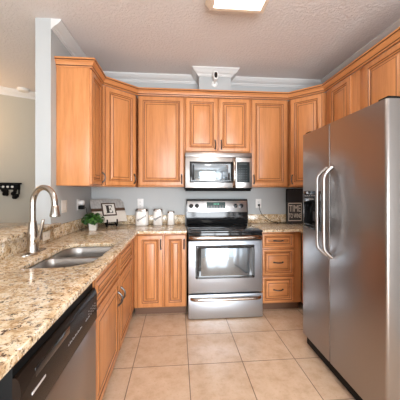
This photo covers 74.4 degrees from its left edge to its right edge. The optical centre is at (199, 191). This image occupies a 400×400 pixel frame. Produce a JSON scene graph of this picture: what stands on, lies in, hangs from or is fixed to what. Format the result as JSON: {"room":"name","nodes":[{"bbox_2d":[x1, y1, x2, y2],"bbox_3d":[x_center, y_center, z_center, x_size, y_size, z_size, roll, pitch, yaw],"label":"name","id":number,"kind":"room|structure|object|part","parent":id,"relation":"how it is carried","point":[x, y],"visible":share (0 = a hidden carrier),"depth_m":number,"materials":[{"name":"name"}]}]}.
{"room":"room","nodes":[
{"label":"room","id":0,"kind":"room"},
{"bbox_2d":[0,94,34,222],"bbox_3d":[-3.949,-0.074,3.132,5.480,2.790,0.120,0,0,-32],"label":"wall","id":1,"kind":"structure","parent":0,"point":[17,114],"depth_m":3.85,"materials":[{"name":"beige paint"}]},
{"bbox_2d":[0,183,21,194],"bbox_3d":[-2.916,-0.040,3.644,0.750,0.170,0.099,0,0,-32],"label":"coat rack","id":2,"kind":"object","parent":1,"relation":"attached to","point":[10,186],"visible":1,"depth_m":3.79,"materials":[{"name":"black plastic"}]},
{"bbox_2d":[1,187,8,195],"bbox_3d":[-2.746,0.002,3.707,0.094,0.130,0.062,0,0,-32],"label":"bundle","id":3,"kind":"object","parent":2,"relation":"hanging from","point":[5,191],"visible":1,"depth_m":3.69,"materials":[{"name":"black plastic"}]},
{"bbox_3d":[-2.938,-0.064,3.679,0.710,0.078,0.017,0,0,-32],"label":"rail","id":4,"kind":"part","parent":2,"relation":"part of","materials":[{"name":"black plastic"}]},
{"bbox_2d":[11,187,18,198],"bbox_3d":[-2.646,0.024,3.766,0.103,0.173,0.074,0,0,-32],"label":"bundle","id":5,"kind":"object","parent":2,"relation":"hanging from","point":[14,195],"visible":1,"depth_m":3.75,"materials":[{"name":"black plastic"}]},
{"bbox_2d":[0,86,34,99],"bbox_3d":[-3.895,-1.426,3.045,5.480,0.086,0.085,0,0,-32],"label":"trim","id":6,"kind":"structure","parent":1,"relation":"attached to","point":[3,90],"depth_m":3.81,"materials":[{"name":"white paint"}]},
{"bbox_2d":[35,18,90,223],"bbox_3d":[-1.442,-0.074,3.555,0.125,2.790,2.660,0,0,-5],"label":"wall","id":7,"kind":"structure","parent":0,"point":[48,45],"depth_m":2.23,"materials":[{"name":"grey paint"}]},
{"bbox_2d":[61,200,66,212],"bbox_3d":[-1.284,0.141,2.495,0.009,0.118,0.118,0,0,-5],"label":"light switch","id":8,"kind":"object","parent":7,"relation":"attached to","point":[63,202],"visible":1,"depth_m":2.47,"materials":[{"name":"beige plastic"}]},
{"bbox_2d":[56,67,105,185],"bbox_3d":[-1.115,-0.578,2.521,0.344,1.050,0.354,0,0,-5],"label":"upper cabinet","id":9,"kind":"object","parent":7,"relation":"attached to","point":[79,92],"visible":1,"depth_m":2.35,"materials":[{"name":"brown wood"}]},
{"bbox_3d":[-0.992,-0.580,2.532,0.020,1.029,0.332,0,0,-5],"label":"door","id":10,"kind":"part","parent":9,"relation":"part of","materials":[{"name":"brown wood"}]},
{"bbox_2d":[78,200,86,210],"bbox_3d":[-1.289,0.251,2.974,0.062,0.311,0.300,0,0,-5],"label":"charger","id":11,"kind":"object","parent":7,"relation":"attached to","point":[81,203],"visible":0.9,"depth_m":2.84,"materials":[{"name":"white plastic"}]},
{"bbox_2d":[78,200,84,204],"bbox_3d":[-1.283,0.121,2.856,0.054,0.052,0.052,0,0,-5],"label":"night light","id":12,"kind":"object","parent":11,"relation":"on","point":[81,202],"depth_m":2.84,"materials":[{"name":"white plastic"}]},
{"bbox_2d":[51,18,399,87],"bbox_3d":[0.417,-1.426,0.332,3.032,0.086,6.200,0,0,-5],"label":"trim","id":13,"kind":"structure","parent":7,"relation":"attached to","point":[58,27],"depth_m":3.25,"materials":[{"name":"white paint"}]},
{"bbox_2d":[0,0,399,91],"bbox_3d":[-2.038,-1.519,1.653,8.001,0.100,9.550,0,0,-5],"label":"ceiling","id":14,"kind":"structure","parent":0,"point":[295,39],"depth_m":2.45,"materials":[{"name":"white paint"}]},
{"bbox_2d":[17,87,28,92],"bbox_3d":[-2.534,-1.450,3.773,0.150,0.036,0.150,0,0,-5],"label":"smoke detector","id":15,"kind":"object","parent":14,"relation":"attached to","point":[20,89],"visible":1,"depth_m":3.74,"materials":[{"name":"white plastic"}]},
{"bbox_2d":[205,0,268,12],"bbox_3d":[0.335,-1.430,1.411,0.480,0.078,1.325,0,0,-5],"label":"ceiling light","id":16,"kind":"object","parent":14,"relation":"attached to","point":[248,6],"visible":1,"depth_m":1.98,"materials":[{"name":"beige"}]},
{"bbox_2d":[214,0,264,9],"bbox_3d":[0.335,-1.398,1.411,0.358,0.006,1.203,0,0,-5],"label":"diffuser","id":17,"kind":"object","parent":16,"relation":"attached to","point":[218,4],"depth_m":1.97,"materials":[{"name":"white plastic"}]},
{"bbox_2d":[91,82,323,289],"bbox_3d":[0.223,-0.074,3.502,3.182,2.790,0.150,0,0,-5],"label":"wall","id":18,"kind":"structure","parent":0,"point":[273,199],"depth_m":3.39,"materials":[{"name":"grey paint"}]},
{"bbox_2d":[76,85,137,186],"bbox_3d":[-1.022,-0.578,3.014,0.616,1.050,0.608,0,0,-5],"label":"upper cabinet","id":19,"kind":"object","parent":18,"relation":"attached to","point":[120,108],"visible":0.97,"depth_m":2.85,"materials":[{"name":"brown wood"}]},
{"bbox_3d":[-0.861,-0.580,2.870,0.020,1.029,0.366,0,0,43],"label":"door","id":20,"kind":"part","parent":19,"relation":"part of","materials":[{"name":"brown wood"}]},
{"bbox_2d":[137,199,142,207],"bbox_3d":[-0.754,0.151,3.338,0.075,0.118,0.008,0,0,-5],"label":"wall outlet","id":21,"kind":"object","parent":18,"relation":"attached to","point":[139,201],"visible":0.94,"depth_m":3.34,"materials":[{"name":"white plastic"}]},
{"bbox_2d":[98,215,184,223],"bbox_3d":[-0.762,0.354,3.331,1.145,0.110,0.021,0,0,-5],"label":"backsplash","id":22,"kind":"structure","parent":18,"relation":"attached to","point":[131,219],"depth_m":3.33,"materials":[{"name":"stone"}]},
{"bbox_2d":[138,96,184,186],"bbox_3d":[-0.456,-0.578,3.183,0.535,1.050,0.366,0,0,-5],"label":"upper cabinet","id":23,"kind":"object","parent":18,"relation":"attached to","point":[161,120],"visible":0.99,"depth_m":3.04,"materials":[{"name":"brown wood"}]},
{"bbox_2d":[198,77,230,98],"bbox_3d":[0.172,-1.284,3.304,0.388,0.370,0.235,0,0,-5],"label":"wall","id":24,"kind":"structure","parent":18,"relation":"attached to","point":[203,82],"depth_m":3.19,"materials":[{"name":"grey paint"}]},
{"bbox_2d":[211,71,217,86],"bbox_3d":[0.180,-1.336,3.126,0.076,0.150,0.118,0,0,-5],"label":"security camera","id":25,"kind":"object","parent":18,"relation":"attached to","point":[214,83],"visible":1,"depth_m":3.08,"materials":[{"name":"white plastic"}]},
{"bbox_2d":[185,97,249,152],"bbox_3d":[0.201,-0.777,3.239,0.781,0.652,0.366,0,0,-5],"label":"upper cabinet","id":26,"kind":"object","parent":18,"relation":"attached to","point":[212,125],"visible":0.94,"depth_m":3.10,"materials":[{"name":"brown wood"}]},
{"bbox_3d":[0.020,-0.781,3.088,0.372,0.625,0.020,0,0,-5],"label":"door","id":27,"kind":"part","parent":26,"relation":"part of","materials":[{"name":"brown wood"}]},
{"bbox_2d":[184,152,251,190],"bbox_3d":[0.204,-0.226,3.191,0.773,0.443,0.460,0,0,-5],"label":"microwave","id":28,"kind":"object","parent":26,"relation":"attached to","point":[203,171],"visible":0.98,"depth_m":3.02,"materials":[{"name":"silver metal"}]},
{"bbox_3d":[0.120,-0.216,3.021,0.577,0.350,0.020,0,0,-5],"label":"door","id":29,"kind":"part","parent":28,"relation":"part of","materials":[{"name":"silver metal"}]},
{"bbox_3d":[0.129,-0.216,3.010,0.390,0.181,0.002,0,0,-5],"label":"glass pane","id":30,"kind":"part","parent":28,"relation":"part of","materials":[{"name":"grey glass"}]},
{"bbox_3d":[0.391,-0.216,3.012,0.031,0.348,0.072,0,0,-5],"label":"handle","id":31,"kind":"part","parent":28,"relation":"part of","materials":[{"name":"silver metal"}]},
{"bbox_3d":[0.406,-0.781,3.121,0.372,0.625,0.020,0,0,-5],"label":"door","id":32,"kind":"part","parent":26,"relation":"part of","materials":[{"name":"brown wood"}]},
{"bbox_2d":[256,199,260,207],"bbox_3d":[0.770,0.156,3.468,0.075,0.118,0.008,0,0,-5],"label":"wall outlet","id":33,"kind":"object","parent":18,"relation":"attached to","point":[258,201],"visible":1,"depth_m":3.47,"materials":[{"name":"white plastic"}]},
{"bbox_2d":[248,214,285,222],"bbox_3d":[1.137,0.354,3.493,1.059,0.110,0.021,0,0,-5],"label":"backsplash","id":34,"kind":"structure","parent":18,"relation":"attached to","point":[252,218],"depth_m":3.46,"materials":[{"name":"stone"}]},
{"bbox_2d":[250,99,287,187],"bbox_3d":[0.821,-0.578,3.292,0.458,1.050,0.366,0,0,-5],"label":"upper cabinet","id":35,"kind":"object","parent":18,"relation":"attached to","point":[268,118],"visible":0.9,"depth_m":3.15,"materials":[{"name":"brown wood"}]},
{"bbox_2d":[278,93,325,187],"bbox_3d":[1.375,-0.578,3.218,0.630,1.050,0.608,0,0,-5],"label":"upper cabinet","id":36,"kind":"object","parent":18,"relation":"attached to","point":[306,114],"visible":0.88,"depth_m":3.08,"materials":[{"name":"brown wood"}]},
{"bbox_3d":[1.225,-0.580,3.047,0.351,1.029,0.020,0,0,39],"label":"door","id":37,"kind":"part","parent":36,"relation":"part of","materials":[{"name":"brown wood"}]},
{"bbox_2d":[102,290,354,399],"bbox_3d":[-2.038,1.371,1.653,8.001,0.100,9.550,0,0,-5],"label":"floor","id":38,"kind":"structure","parent":0,"point":[162,356],"depth_m":2.04,"materials":[{"name":"beige tile"}]},
{"bbox_2d":[0,283,96,399],"bbox_3d":[-0.786,0.887,1.012,0.563,0.868,0.670,0,0,-5],"label":"dishwasher","id":39,"kind":"object","parent":38,"relation":"on","point":[61,365],"visible":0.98,"depth_m":0.98,"materials":[{"name":"silver metal"}]},
{"bbox_3d":[-0.520,0.938,1.035,0.018,0.547,0.666,0,0,-5],"label":"door","id":40,"kind":"part","parent":39,"relation":"part of","materials":[{"name":"silver metal"}]},
{"bbox_2d":[92,254,122,399],"bbox_3d":[-0.819,0.881,1.655,0.558,0.879,0.606,0,0,-5],"label":"base cabinet","id":41,"kind":"object","parent":38,"relation":"on","point":[106,285],"visible":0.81,"depth_m":1.64,"materials":[{"name":"brown wood"}]},
{"bbox_3d":[-0.588,0.541,1.676,0.020,0.170,0.570,0,0,-5],"label":"drawer","id":42,"kind":"part","parent":41,"relation":"part of","materials":[{"name":"brown wood"}]},
{"bbox_3d":[-0.588,0.923,1.676,0.020,0.565,0.570,0,0,-5],"label":"door","id":43,"kind":"part","parent":41,"relation":"part of","materials":[{"name":"brown wood"}]},
{"bbox_3d":[-0.584,0.786,1.930,0.043,0.119,0.019,0,0,-5],"label":"handle","id":44,"kind":"part","parent":41,"relation":"part of","materials":[{"name":"grey metal"}]},
{"bbox_2d":[117,241,131,349],"bbox_3d":[-0.869,0.881,2.248,0.558,0.879,0.578,0,0,-5],"label":"base cabinet","id":45,"kind":"object","parent":38,"relation":"on","point":[125,260],"visible":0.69,"depth_m":2.21,"materials":[{"name":"brown wood"}]},
{"bbox_3d":[-0.639,0.541,2.265,0.020,0.170,0.535,0,0,-5],"label":"drawer","id":46,"kind":"part","parent":45,"relation":"part of","materials":[{"name":"brown wood"}]},
{"bbox_2d":[131,238,133,312],"bbox_3d":[-0.726,0.881,2.674,0.085,0.879,0.239,0,0,-5],"label":"cabinet filler","id":47,"kind":"object","parent":38,"relation":"on","point":[132,257],"visible":0.24,"depth_m":2.67,"materials":[{"name":"brown wood"}]},
{"bbox_2d":[134,233,186,313],"bbox_3d":[-0.439,0.881,3.049,0.549,0.879,0.636,0,0,-5],"label":"base cabinet","id":48,"kind":"object","parent":38,"relation":"on","point":[160,260],"visible":0.95,"depth_m":2.77,"materials":[{"name":"brown wood"}]},
{"bbox_2d":[0,224,186,379],"bbox_3d":[-0.656,0.425,1.965,1.166,0.030,2.758,0,0,-5],"label":"countertop","id":49,"kind":"structure","parent":48,"relation":"on","point":[32,300],"depth_m":1.19,"materials":[{"name":"stone"}]},
{"bbox_2d":[25,185,60,256],"bbox_3d":[-1.040,0.182,1.778,0.244,0.455,0.234,0,0,-5],"label":"kitchen faucet","id":50,"kind":"object","parent":49,"relation":"on","point":[33,237],"visible":1,"depth_m":1.74,"materials":[{"name":"silver metal"}]},
{"bbox_3d":[-1.111,0.406,1.772,0.064,0.007,0.234,0,0,-5],"label":"plate","id":51,"kind":"part","parent":50,"relation":"part of","materials":[{"name":"silver metal"}]},
{"bbox_3d":[-1.071,0.268,1.750,0.092,0.170,0.038,0,0,21],"label":"lever","id":52,"kind":"part","parent":50,"relation":"part of","materials":[{"name":"silver metal"}]},
{"bbox_2d":[27,247,111,268],"bbox_3d":[-0.820,0.550,1.754,0.416,0.218,0.725,0,0,-5],"label":"sink","id":53,"kind":"object","parent":49,"relation":"in","point":[76,256],"visible":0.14,"depth_m":1.76,"materials":[{"name":"grey metal"}]},
{"bbox_3d":[-0.805,0.545,1.582,0.364,0.208,0.326,0,0,-5],"label":"bowl","id":54,"kind":"part","parent":53,"relation":"part of","materials":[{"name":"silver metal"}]},
{"bbox_3d":[-0.831,0.550,1.929,0.371,0.218,0.321,0,0,-5],"label":"bowl","id":55,"kind":"part","parent":53,"relation":"part of","materials":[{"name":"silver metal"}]},
{"bbox_2d":[81,213,104,229],"bbox_3d":[-1.145,0.314,2.807,0.243,0.193,0.207,0,0,-5],"label":"potted plant","id":56,"kind":"object","parent":49,"relation":"on","point":[93,220],"visible":1,"depth_m":2.77,"materials":[{"name":"green plant"}]},
{"bbox_3d":[-1.139,0.371,2.808,0.080,0.078,0.080,0,0,-5],"label":"pot","id":57,"kind":"part","parent":56,"relation":"part of","materials":[{"name":"white ceramic"}]},
{"bbox_2d":[105,219,117,226],"bbox_3d":[-1.080,0.315,3.145,0.133,0.194,0.223,0,0,-37],"label":"easel","id":58,"kind":"object","parent":49,"relation":"on","point":[114,223],"visible":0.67,"depth_m":3.09,"materials":[{"name":"black plastic"}]},
{"bbox_2d":[89,199,126,222],"bbox_3d":[-1.098,0.230,3.169,0.400,0.270,0.165,0,0,-37],"label":"plaque","id":59,"kind":"object","parent":58,"relation":"on","point":[111,210],"visible":0.93,"depth_m":3.16,"materials":[{"name":"beige ceramic"}]},
{"bbox_3d":[-1.093,0.214,3.162,0.165,0.150,0.094,0,0,-37],"label":"tile frame","id":60,"kind":"part","parent":59,"relation":"part of","materials":[{"name":"white ceramic"}]},
{"bbox_2d":[135,208,148,225],"bbox_3d":[-0.704,0.310,3.211,0.153,0.200,0.155,0,0,-5],"label":"canister","id":61,"kind":"object","parent":49,"relation":"on","point":[142,214],"visible":1,"depth_m":3.14,"materials":[{"name":"white ceramic"}]},
{"bbox_3d":[-0.704,0.224,3.212,0.153,0.028,0.153,0,0,-5],"label":"lid","id":62,"kind":"part","parent":61,"relation":"part of","materials":[{"name":"silver metal"}]},
{"bbox_2d":[153,209,162,224],"bbox_3d":[-0.516,0.312,3.247,0.114,0.195,0.116,0,0,-5],"label":"canister","id":63,"kind":"object","parent":49,"relation":"on","point":[158,213],"visible":1,"depth_m":3.19,"materials":[{"name":"white ceramic"}]},
{"bbox_2d":[167,211,174,224],"bbox_3d":[-0.360,0.327,3.271,0.088,0.165,0.088,0,0,-5],"label":"canister","id":64,"kind":"object","parent":49,"relation":"on","point":[170,216],"visible":1,"depth_m":3.23,"materials":[{"name":"white ceramic"}]},
{"bbox_3d":[-0.524,0.838,2.771,0.263,0.757,0.020,0,0,-5],"label":"door","id":65,"kind":"part","parent":48,"relation":"part of","materials":[{"name":"brown wood"}]},
{"bbox_3d":[-0.262,0.838,2.793,0.226,0.757,0.020,0,0,-5],"label":"door","id":66,"kind":"part","parent":48,"relation":"part of","materials":[{"name":"brown wood"}]},
{"bbox_2d":[186,199,262,318],"bbox_3d":[0.243,0.709,3.040,0.791,1.225,0.748,0,0,-5],"label":"range","id":67,"kind":"object","parent":38,"relation":"on","point":[224,252],"visible":0.99,"depth_m":2.74,"materials":[{"name":"silver metal"}]},
{"bbox_3d":[0.219,0.188,3.322,0.755,0.143,0.025,0,0,-5],"label":"control panel","id":68,"kind":"part","parent":67,"relation":"part of","materials":[{"name":"silver metal"}]},
{"bbox_2d":[186,224,262,232],"bbox_3d":[0.244,0.417,3.032,0.791,0.020,0.590,0,0,-5],"label":"cooktop","id":69,"kind":"object","parent":67,"relation":"in","point":[191,228],"depth_m":2.91,"materials":[{"name":"grey glass"}]},
{"bbox_3d":[0.268,0.782,2.755,0.779,0.538,0.034,0,0,-5],"label":"oven door","id":70,"kind":"part","parent":67,"relation":"part of","materials":[{"name":"silver metal"}]},
{"bbox_3d":[0.264,0.730,2.733,0.508,0.282,0.003,0,0,-5],"label":"glass pane","id":71,"kind":"part","parent":67,"relation":"part of","materials":[{"name":"grey glass"}]},
{"bbox_3d":[0.268,1.187,2.750,0.779,0.248,0.044,0,0,-5],"label":"storage drawer","id":72,"kind":"part","parent":67,"relation":"part of","materials":[{"name":"silver metal"}]},
{"bbox_3d":[0.272,1.099,2.700,0.746,0.031,0.065,0,0,-5],"label":"handle","id":73,"kind":"part","parent":67,"relation":"part of","materials":[{"name":"silver metal"}]},
{"bbox_3d":[0.271,0.475,2.713,0.768,0.039,0.069,0,0,-5],"label":"handle","id":74,"kind":"part","parent":67,"relation":"part of","materials":[{"name":"silver metal"}]},
{"bbox_2d":[261,232,300,308],"bbox_3d":[0.867,0.881,3.160,0.464,0.879,0.636,0,0,-5],"label":"base cabinet","id":75,"kind":"object","parent":38,"relation":"on","point":[281,251],"visible":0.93,"depth_m":2.89,"materials":[{"name":"brown wood"}]},
{"bbox_3d":[0.856,1.072,2.888,0.358,0.282,0.020,0,0,-5],"label":"drawer","id":76,"kind":"part","parent":75,"relation":"part of","materials":[{"name":"brown wood"}]},
{"bbox_3d":[0.856,0.773,2.888,0.358,0.285,0.020,0,0,-5],"label":"drawer","id":77,"kind":"part","parent":75,"relation":"part of","materials":[{"name":"brown wood"}]},
{"bbox_3d":[0.856,0.537,2.888,0.358,0.156,0.020,0,0,-5],"label":"drawer","id":78,"kind":"part","parent":75,"relation":"part of","materials":[{"name":"brown wood"}]},
{"bbox_2d":[302,233,302,302],"bbox_3d":[1.433,0.881,2.624,0.610,0.879,0.598,0,0,-5],"label":"base cabinet","id":79,"kind":"object","parent":38,"relation":"on","point":[302,233],"visible":0.09,"depth_m":2.85,"materials":[{"name":"brown wood"}]},
{"bbox_2d":[246,223,302,232],"bbox_3d":[1.187,0.425,2.903,1.058,0.030,1.203,0,0,-5],"label":"countertop","id":80,"kind":"structure","parent":79,"relation":"on","point":[266,227],"depth_m":3.00,"materials":[{"name":"stone"}]},
{"bbox_2d":[287,202,301,223],"bbox_3d":[1.210,0.274,3.379,0.187,0.272,0.042,0,0,-5],"label":"word sign","id":81,"kind":"object","parent":80,"relation":"on","point":[294,209],"visible":1,"depth_m":3.36,"materials":[{"name":"grey"}]},
{"bbox_2d":[286,189,302,222],"bbox_3d":[1.371,0.189,3.455,0.500,0.442,0.020,0,0,-5],"label":"board","id":82,"kind":"object","parent":80,"relation":"on","point":[292,195],"visible":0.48,"depth_m":3.44,"materials":[{"name":"grey wood"}]},
{"bbox_2d":[303,96,399,399],"bbox_3d":[1.313,0.410,1.848,0.927,1.822,0.920,0,0,-5],"label":"refrigerator","id":83,"kind":"object","parent":38,"relation":"on","point":[351,163],"visible":1,"depth_m":1.58,"materials":[{"name":"grey metal"}]},
{"bbox_3d":[0.938,0.363,2.076,0.076,1.691,0.402,0,0,-5],"label":"freezer door","id":84,"kind":"part","parent":83,"relation":"part of","materials":[{"name":"silver metal"}]},
{"bbox_3d":[0.881,0.146,1.907,0.086,0.648,0.027,0,0,26],"label":"handle","id":85,"kind":"part","parent":83,"relation":"part of","materials":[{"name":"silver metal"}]},
{"bbox_3d":[0.888,0.146,1.832,0.077,0.647,0.028,0,0,5],"label":"handle","id":86,"kind":"part","parent":83,"relation":"part of","materials":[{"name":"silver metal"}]},
{"bbox_3d":[2.009,-0.074,0.392,0.150,2.790,6.350,0,0,-5],"label":"wall","id":87,"kind":"structure","parent":0,"visible":0},
{"bbox_2d":[54,27,399,99],"bbox_3d":[0.259,-1.143,2.189,3.028,0.079,1.841,0,0,-5],"label":"crown molding","id":88,"kind":"structure","parent":87,"relation":"attached to","point":[393,38],"depth_m":2.85,"materials":[{"name":"brown wood"}]},
{"bbox_2d":[326,69,359,124],"bbox_3d":[1.566,-0.578,2.655,0.338,1.050,0.543,0,0,-5],"label":"upper cabinet","id":89,"kind":"object","parent":87,"relation":"attached to","point":[343,99],"visible":0.32,"depth_m":2.58,"materials":[{"name":"brown wood"}]},
{"bbox_3d":[1.407,-0.580,2.654,0.020,1.029,0.340,0,0,-5],"label":"door","id":90,"kind":"part","parent":89,"relation":"part of","materials":[{"name":"brown wood"}]},
{"bbox_2d":[360,42,399,109],"bbox_3d":[1.630,-0.821,1.902,0.338,0.564,0.961,0,0,-5],"label":"upper cabinet","id":91,"kind":"object","parent":87,"relation":"attached to","point":[379,78],"visible":0.57,"depth_m":2.10,"materials":[{"name":"brown wood"}]},
{"bbox_3d":[-1.257,0.814,1.388,0.125,1.014,1.690,0,0,-5],"label":"wall","id":92,"kind":"structure","parent":0,"visible":0},
{"bbox_2d":[0,228,53,259],"bbox_3d":[-1.182,0.358,1.392,0.023,0.102,1.696,0,0,-5],"label":"backsplash","id":93,"kind":"structure","parent":92,"relation":"attached to","point":[11,248],"depth_m":1.71,"materials":[{"name":"stone"}]},
{"bbox_2d":[43,230,49,240],"bbox_3d":[-1.227,0.353,2.108,0.008,0.070,0.110,0,0,-5],"label":"wall outlet","id":94,"kind":"object","parent":93,"relation":"attached to","point":[46,235],"visible":0.98,"depth_m":2.10,"materials":[{"name":"beige plastic"}]},
{"bbox_2d":[0,222,60,243],"bbox_3d":[-1.606,0.291,1.419,0.922,0.032,1.830,0,0,-5],"label":"bar","id":95,"kind":"object","parent":92,"relation":"on","point":[9,232],"visible":0.69,"depth_m":1.91,"materials":[{"name":"stone"}]},
{"bbox_2d":[54,218,88,238],"bbox_3d":[-1.300,0.354,2.765,0.021,0.110,1.056,0,0,-5],"label":"backsplash","id":96,"kind":"structure","parent":92,"relation":"attached to","point":[66,228],"depth_m":2.55,"materials":[{"name":"stone"}]}
]}

